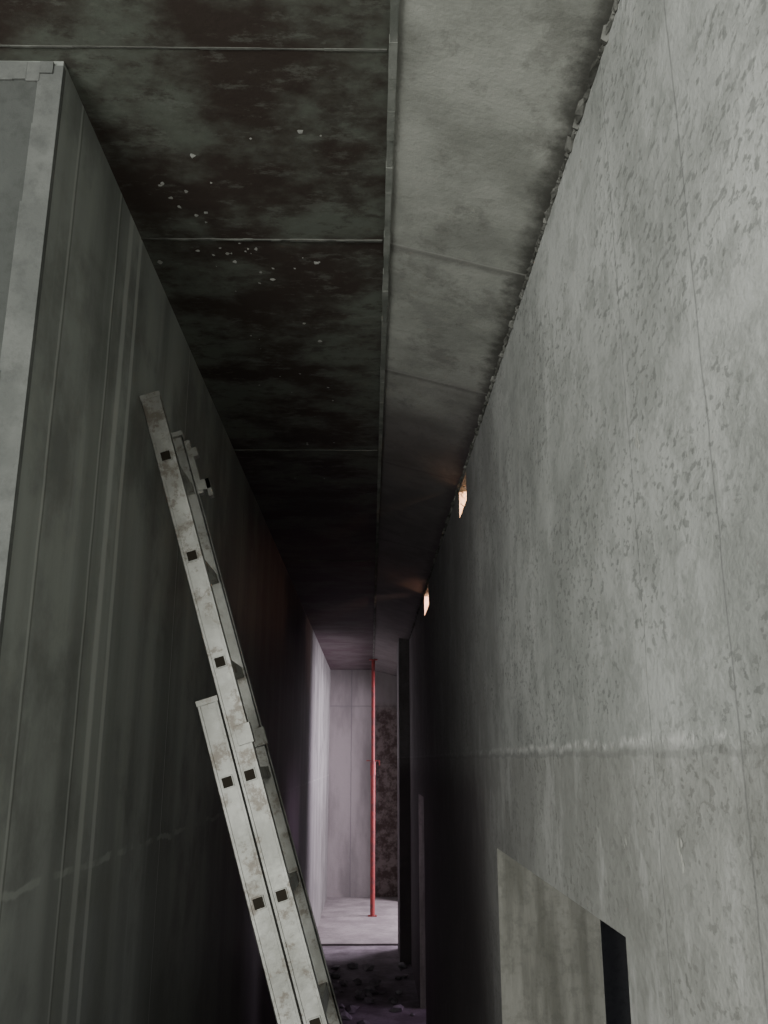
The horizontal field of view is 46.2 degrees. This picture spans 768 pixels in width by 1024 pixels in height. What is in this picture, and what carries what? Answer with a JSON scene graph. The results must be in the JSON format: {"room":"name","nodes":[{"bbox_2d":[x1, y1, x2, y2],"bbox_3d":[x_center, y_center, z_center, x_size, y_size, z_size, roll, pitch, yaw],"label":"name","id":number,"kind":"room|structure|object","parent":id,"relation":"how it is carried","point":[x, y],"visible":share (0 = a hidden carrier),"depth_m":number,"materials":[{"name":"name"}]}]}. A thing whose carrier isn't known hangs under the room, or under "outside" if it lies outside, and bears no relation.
{"room":"unfinished concrete corridor","nodes":[
{"label":"unfinished concrete corridor","id":0,"kind":"room"},
{"bbox_2d":[0,80,36,376],"bbox_3d":[-2.546,0.870,1.690,3.364,4.120,0.004,0,-15,-1],"label":"wall","id":1,"kind":"structure","parent":0,"point":[17,97],"depth_m":2.19,"materials":[{"name":"concrete"}]},
{"bbox_2d":[0,61,329,1023],"bbox_3d":[-1.056,3.026,9.575,0.250,4.150,16.300,0,-15,-1],"label":"wall","id":2,"kind":"structure","parent":0,"point":[123,901],"depth_m":2.80,"materials":[{"name":"concrete"}]},
{"bbox_2d":[0,0,389,669],"bbox_3d":[-2.180,0.094,7.202,4.250,0.256,22.400,0,-15,-1],"label":"ceiling","id":3,"kind":"structure","parent":0,"point":[243,143],"depth_m":2.89,"materials":[{"name":"concrete"}]},
{"bbox_2d":[373,0,398,658],"bbox_3d":[-0.053,0.190,7.043,0.022,0.025,22.080,0,-15,-1],"label":"trim","id":4,"kind":"structure","parent":3,"relation":"attached to","point":[394,4],"depth_m":2.87,"materials":[{"name":"grey metal"}]},
{"bbox_2d":[327,670,397,896],"bbox_3d":[-0.317,5.128,17.203,1.965,4.150,0.300,0,-15,-1],"label":"wall","id":5,"kind":"structure","parent":0,"point":[349,797],"depth_m":17.02,"materials":[{"name":"concrete"}]},
{"bbox_2d":[317,897,425,1023],"bbox_3d":[-0.405,4.304,6.070,7.800,0.225,22.400,0,-15,-1],"label":"floor","id":6,"kind":"structure","parent":0,"point":[385,959],"depth_m":11.69,"materials":[{"name":"concrete"}]},
{"bbox_2d":[139,391,342,1023],"bbox_3d":[-0.252,1.403,2.722,1.134,3.639,0.408,0,-15,-1],"label":"ladder","id":7,"kind":"object","parent":6,"relation":"on","point":[300,987],"visible":1,"depth_m":2.73,"materials":[{"name":"metal"}]},
{"bbox_2d":[329,962,414,1023],"bbox_3d":[-0.247,5.081,9.335,1.130,0.123,3.599,0,-15,-1],"label":"rubble pile","id":8,"kind":"object","parent":6,"relation":"on","point":[373,982],"visible":0.69,"depth_m":9.77,"materials":[{"name":"stone"}]},
{"bbox_2d":[366,659,379,916],"bbox_3d":[-0.183,4.532,15.036,0.225,4.098,0.140,0,-15,-1],"label":"prop","id":9,"kind":"object","parent":6,"relation":"on","point":[372,763],"visible":1,"depth_m":14.94,"materials":[{"name":"metal"}]},
{"bbox_2d":[397,638,410,963],"bbox_3d":[0.264,3.797,12.185,0.140,4.050,0.900,0,-15,-1],"label":"wall pier","id":10,"kind":"object","parent":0,"point":[403,718],"visible":0.86,"depth_m":11.76,"materials":[{"name":"paint"}]},
{"bbox_2d":[374,0,619,675],"bbox_3d":[0.197,0.180,7.215,0.505,0.415,22.400,0,-15,-1],"label":"ceiling soffit","id":11,"kind":"structure","parent":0,"point":[491,96],"depth_m":2.81,"materials":[{"name":"grey concrete"}]},
{"bbox_2d":[409,0,767,1023],"bbox_3d":[0.624,2.238,6.655,0.413,4.120,22.400,0,-15,-1],"label":"wall","id":12,"kind":"structure","parent":0,"point":[588,641],"depth_m":1.87,"materials":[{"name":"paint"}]},
{"bbox_2d":[600,920,630,1023],"bbox_3d":[1.967,2.163,6.385,2.265,4.120,0.200,0,-15,-1],"label":"doorway","id":13,"kind":"structure","parent":12,"relation":"in","point":[614,951],"depth_m":6.02,"materials":[{"name":"black"}]},
{"bbox_3d":[-2.645,0.889,1.815,3.170,4.150,0.250,0,-15,-1],"label":"wall","id":14,"kind":"structure","parent":0,"visible":0},
{"bbox_2d":[0,61,65,654],"bbox_3d":[-1.806,0.865,1.704,2.004,4.138,0.026,0,-15,-1],"label":"trim","id":15,"kind":"structure","parent":14,"relation":"attached to","point":[27,270],"depth_m":2.09,"materials":[{"name":"paint"}]}
]}

